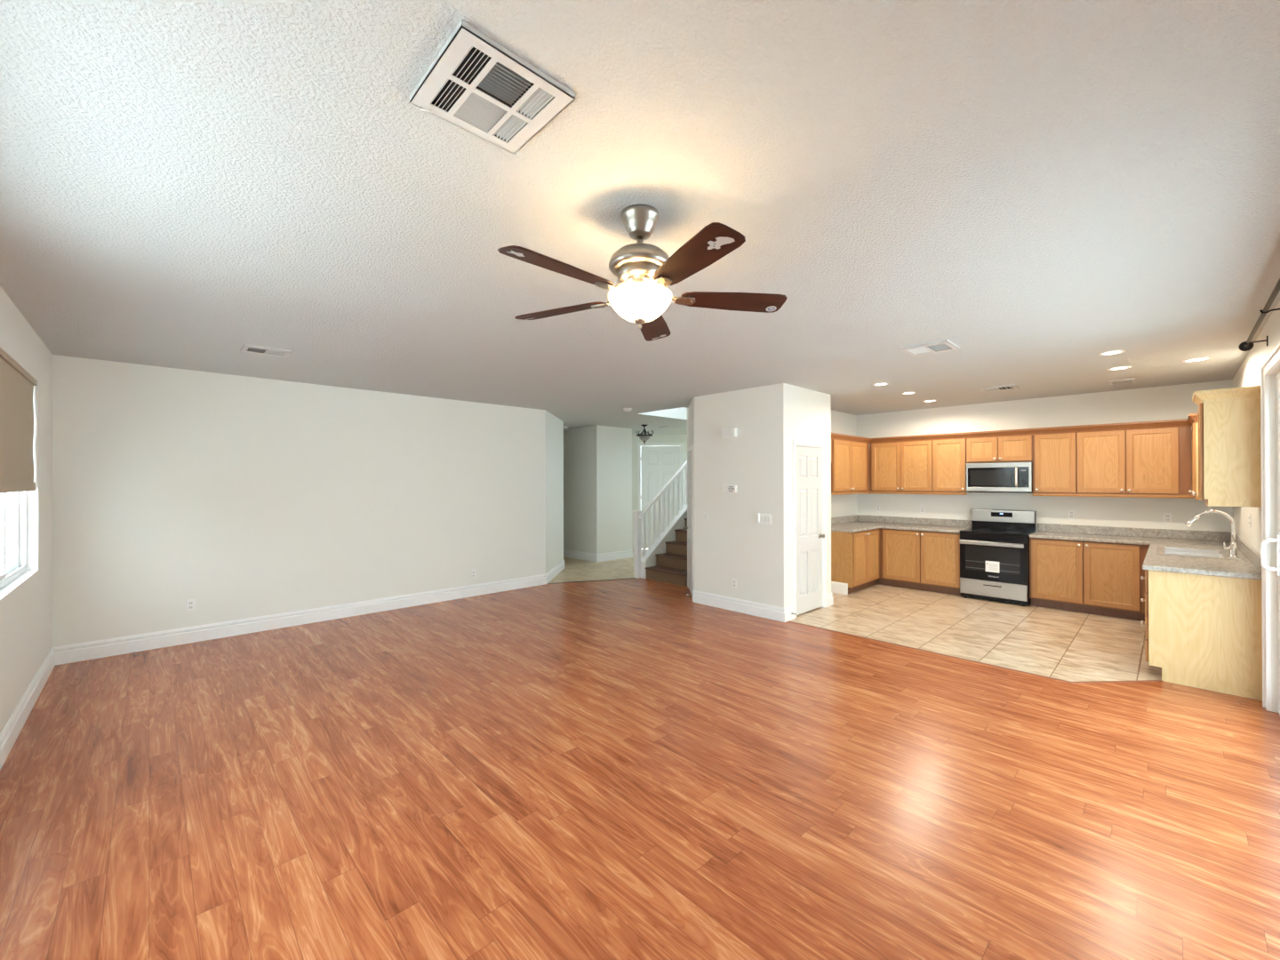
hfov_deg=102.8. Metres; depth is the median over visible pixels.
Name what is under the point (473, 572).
wall outlet
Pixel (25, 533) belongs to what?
window
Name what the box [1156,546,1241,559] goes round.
sink
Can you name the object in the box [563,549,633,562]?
baseboard
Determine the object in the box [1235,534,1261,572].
backsplash
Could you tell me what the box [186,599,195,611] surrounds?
wall outlet
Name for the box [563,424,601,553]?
wall
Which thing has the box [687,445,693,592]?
trim
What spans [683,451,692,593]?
door
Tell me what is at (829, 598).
baseboard
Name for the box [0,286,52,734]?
wall
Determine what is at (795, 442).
trim
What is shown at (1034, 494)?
cabinet light rail
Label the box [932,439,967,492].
upper cabinet
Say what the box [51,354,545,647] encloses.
wall
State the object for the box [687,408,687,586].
wall
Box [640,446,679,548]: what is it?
door
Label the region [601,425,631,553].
wall
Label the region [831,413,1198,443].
crown molding
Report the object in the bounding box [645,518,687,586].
staircase
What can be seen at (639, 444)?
door frame
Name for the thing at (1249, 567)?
countertop
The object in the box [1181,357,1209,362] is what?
recessed light
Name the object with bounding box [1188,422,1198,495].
upper cabinet
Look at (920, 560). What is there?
base cabinet
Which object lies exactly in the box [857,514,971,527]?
backsplash
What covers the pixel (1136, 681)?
trim
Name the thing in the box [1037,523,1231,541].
backsplash
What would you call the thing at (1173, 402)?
wall
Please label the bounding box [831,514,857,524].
backsplash
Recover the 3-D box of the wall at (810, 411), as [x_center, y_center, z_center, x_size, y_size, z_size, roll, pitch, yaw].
[2.074,0.256,6.361,1.040,2.740,0.130,0,0,-44]
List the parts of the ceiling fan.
blade, blade, blade arm, lamp shade, blade arm, blade, blade, blade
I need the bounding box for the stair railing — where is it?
[632,460,687,578]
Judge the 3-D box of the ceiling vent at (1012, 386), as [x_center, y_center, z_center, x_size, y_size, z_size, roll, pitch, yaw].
[4.349,-1.110,6.201,0.300,0.017,0.360,0,0,-44]
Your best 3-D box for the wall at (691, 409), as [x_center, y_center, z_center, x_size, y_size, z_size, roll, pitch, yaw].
[0.797,0.262,7.331,0.130,2.740,1.004,0,0,1]
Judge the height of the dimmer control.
0.110 m
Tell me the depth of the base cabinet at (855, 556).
7.38 m
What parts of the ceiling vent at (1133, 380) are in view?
slat panel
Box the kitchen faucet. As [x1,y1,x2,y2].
[1184,510,1239,558]
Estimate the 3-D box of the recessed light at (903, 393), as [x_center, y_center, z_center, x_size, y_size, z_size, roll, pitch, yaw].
[3.438,-1.113,6.544,0.180,0.006,0.180,0,0,-44]
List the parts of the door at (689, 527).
raised panel, raised panel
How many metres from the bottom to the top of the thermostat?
0.090 m
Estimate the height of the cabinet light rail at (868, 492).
0.038 m
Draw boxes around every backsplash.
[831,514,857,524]
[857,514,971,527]
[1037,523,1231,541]
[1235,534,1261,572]
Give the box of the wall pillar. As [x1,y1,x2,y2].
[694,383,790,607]
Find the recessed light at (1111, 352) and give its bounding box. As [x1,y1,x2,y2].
[1098,349,1126,355]
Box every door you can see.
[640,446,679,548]
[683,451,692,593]
[795,446,824,614]
[1259,371,1279,715]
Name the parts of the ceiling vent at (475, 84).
lever, slat panel, slat panel, slat panel, slat panel, damper plate, slat panel, slat panel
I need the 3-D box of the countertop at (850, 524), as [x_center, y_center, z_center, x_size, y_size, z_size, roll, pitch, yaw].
[3.725,0.669,7.577,1.608,0.148,1.694,0,0,-44]
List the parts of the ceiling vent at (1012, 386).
slat panel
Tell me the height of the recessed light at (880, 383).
0.006 m
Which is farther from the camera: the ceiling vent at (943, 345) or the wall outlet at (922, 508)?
the wall outlet at (922, 508)
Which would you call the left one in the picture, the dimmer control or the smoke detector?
the smoke detector
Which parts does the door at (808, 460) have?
raised panel, raised panel, raised panel, raised panel, raised panel, raised panel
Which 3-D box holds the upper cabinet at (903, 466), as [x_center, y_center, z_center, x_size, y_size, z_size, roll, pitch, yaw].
[4.136,-0.215,8.035,0.383,0.785,0.923,0,0,-44]
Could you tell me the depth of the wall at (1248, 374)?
3.56 m
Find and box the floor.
[0,548,1279,959]
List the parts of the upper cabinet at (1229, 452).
panel, door, crown, panel, light rail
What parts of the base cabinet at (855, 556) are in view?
panel, door, panel, door, panel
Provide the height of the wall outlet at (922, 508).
0.115 m
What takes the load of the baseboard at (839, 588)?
attached to the wall at (842, 505)
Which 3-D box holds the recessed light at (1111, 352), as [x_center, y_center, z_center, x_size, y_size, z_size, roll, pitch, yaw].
[4.157,-1.121,4.501,0.180,0.006,0.180,0,0,-44]
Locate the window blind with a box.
[0,348,37,493]
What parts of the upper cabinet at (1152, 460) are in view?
door, panel, panel, door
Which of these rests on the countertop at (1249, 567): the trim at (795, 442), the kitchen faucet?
the kitchen faucet
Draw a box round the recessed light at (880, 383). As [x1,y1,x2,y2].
[872,382,889,385]
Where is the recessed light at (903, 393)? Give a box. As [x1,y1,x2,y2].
[900,392,916,394]
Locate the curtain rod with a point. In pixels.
(1245, 346)
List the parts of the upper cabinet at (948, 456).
panel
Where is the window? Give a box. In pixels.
[0,381,38,599]
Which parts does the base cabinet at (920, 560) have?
door, panel, door, panel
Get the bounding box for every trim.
[547,577,636,583]
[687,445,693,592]
[788,620,1163,683]
[792,439,826,618]
[1260,342,1279,711]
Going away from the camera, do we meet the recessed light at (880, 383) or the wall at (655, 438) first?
the recessed light at (880, 383)
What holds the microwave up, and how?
attached to the upper cabinet at (1020, 448)
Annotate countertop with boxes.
[831,514,971,533]
[1028,523,1261,580]
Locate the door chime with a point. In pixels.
(725, 432)
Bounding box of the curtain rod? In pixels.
[1238,278,1279,351]
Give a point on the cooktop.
(976, 532)
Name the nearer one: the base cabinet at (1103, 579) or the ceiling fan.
the ceiling fan
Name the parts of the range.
door handle, drawer pull, oven door, rail, drawer, control panel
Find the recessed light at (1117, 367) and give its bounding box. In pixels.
[1106,366,1131,370]
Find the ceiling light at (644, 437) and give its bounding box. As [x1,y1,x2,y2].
[635,424,653,443]
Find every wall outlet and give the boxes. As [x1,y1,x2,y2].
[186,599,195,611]
[471,569,475,578]
[732,578,736,588]
[920,505,925,512]
[1068,510,1074,519]
[1163,512,1171,522]
[1248,513,1251,527]
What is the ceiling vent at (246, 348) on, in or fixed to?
in the ceiling
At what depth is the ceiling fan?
2.07 m
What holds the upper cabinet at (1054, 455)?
attached to the wall at (1173, 402)
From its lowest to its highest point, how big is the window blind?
0.840 m
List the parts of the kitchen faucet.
spout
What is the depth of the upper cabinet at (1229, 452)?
3.86 m
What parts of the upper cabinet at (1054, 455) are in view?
panel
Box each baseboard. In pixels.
[0,647,55,770]
[53,559,564,664]
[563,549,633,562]
[692,589,794,622]
[826,592,833,607]
[831,581,847,594]
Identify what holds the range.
on the floor
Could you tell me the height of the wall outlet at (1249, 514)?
0.115 m
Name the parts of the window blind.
head rail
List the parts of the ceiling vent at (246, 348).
slat panel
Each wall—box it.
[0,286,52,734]
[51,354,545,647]
[545,410,563,573]
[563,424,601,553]
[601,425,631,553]
[632,434,687,549]
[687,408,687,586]
[688,397,694,589]
[789,384,831,605]
[831,409,856,518]
[856,379,1233,541]
[1232,300,1279,712]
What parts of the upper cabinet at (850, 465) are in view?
door, panel, door, panel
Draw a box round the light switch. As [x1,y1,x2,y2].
[759,513,771,524]
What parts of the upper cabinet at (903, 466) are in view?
door, panel, door, panel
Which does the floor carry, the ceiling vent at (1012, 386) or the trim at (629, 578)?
the trim at (629, 578)
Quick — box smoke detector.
[623,408,631,411]
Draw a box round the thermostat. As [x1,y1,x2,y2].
[722,485,736,492]
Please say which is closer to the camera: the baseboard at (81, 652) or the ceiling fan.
the ceiling fan
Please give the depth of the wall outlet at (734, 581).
6.35 m
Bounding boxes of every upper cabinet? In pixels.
[831,440,869,492]
[869,440,932,491]
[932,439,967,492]
[966,435,1032,463]
[1032,432,1076,493]
[1076,426,1191,495]
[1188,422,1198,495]
[1192,385,1261,507]
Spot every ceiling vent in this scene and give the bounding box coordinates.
[240,344,291,358]
[409,19,575,153]
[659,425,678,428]
[899,339,959,356]
[977,384,1019,392]
[1108,377,1136,384]
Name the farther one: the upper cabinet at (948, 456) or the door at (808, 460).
the upper cabinet at (948, 456)
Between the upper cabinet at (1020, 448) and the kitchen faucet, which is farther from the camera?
the upper cabinet at (1020, 448)
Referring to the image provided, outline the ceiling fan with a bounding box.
[497,203,787,341]
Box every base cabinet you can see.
[831,528,879,593]
[877,528,960,595]
[1029,537,1149,621]
[1140,569,1262,700]
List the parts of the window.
sash, sash, frame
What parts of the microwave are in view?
door glass, handle, control panel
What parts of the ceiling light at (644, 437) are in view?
lamp shade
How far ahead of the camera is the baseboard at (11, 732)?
3.42 m
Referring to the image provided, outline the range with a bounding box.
[959,508,1036,606]
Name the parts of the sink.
bowl, bowl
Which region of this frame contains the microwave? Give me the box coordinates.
[966,461,1032,493]
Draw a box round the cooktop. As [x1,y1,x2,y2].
[960,528,1036,535]
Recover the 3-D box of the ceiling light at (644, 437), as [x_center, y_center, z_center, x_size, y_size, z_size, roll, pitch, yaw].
[0.082,-0.905,10.187,0.353,0.385,0.350,0,0,-44]
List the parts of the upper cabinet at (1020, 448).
door, panel, panel, door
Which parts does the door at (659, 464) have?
raised panel, raised panel, raised panel, raised panel, raised panel, raised panel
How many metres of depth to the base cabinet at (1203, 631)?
3.95 m
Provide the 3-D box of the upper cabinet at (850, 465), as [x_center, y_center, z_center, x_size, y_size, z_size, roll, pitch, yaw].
[3.139,-0.213,7.922,1.310,0.785,0.393,0,0,-44]
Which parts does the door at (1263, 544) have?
handle, frame, sliding panel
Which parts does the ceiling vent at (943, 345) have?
slat panel, slat panel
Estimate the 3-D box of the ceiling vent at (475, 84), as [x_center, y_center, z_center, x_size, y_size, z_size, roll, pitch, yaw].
[-0.432,-1.111,1.494,0.344,0.030,0.346,0,0,-44]
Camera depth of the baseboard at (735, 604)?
6.22 m
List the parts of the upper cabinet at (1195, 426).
panel, door, panel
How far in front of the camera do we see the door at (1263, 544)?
3.52 m
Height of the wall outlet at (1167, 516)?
0.115 m
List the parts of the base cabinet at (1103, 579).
panel, door, panel, door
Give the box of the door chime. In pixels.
[721,427,737,438]
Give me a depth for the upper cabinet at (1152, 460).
6.03 m
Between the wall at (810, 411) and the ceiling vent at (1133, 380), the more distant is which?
the wall at (810, 411)
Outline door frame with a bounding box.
[637,442,683,510]
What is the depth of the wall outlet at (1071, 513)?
6.71 m
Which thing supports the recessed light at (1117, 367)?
in the ceiling
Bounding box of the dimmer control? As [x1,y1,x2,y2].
[756,512,759,522]
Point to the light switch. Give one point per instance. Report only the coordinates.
(764, 518)
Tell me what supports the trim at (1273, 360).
attached to the wall at (1248, 374)
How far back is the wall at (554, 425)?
8.71 m
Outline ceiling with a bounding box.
[0,0,1279,434]
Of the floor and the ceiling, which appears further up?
the ceiling
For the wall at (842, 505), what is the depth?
8.40 m
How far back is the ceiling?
2.02 m
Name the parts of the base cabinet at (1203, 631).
drawer, drawer, drawer, drawer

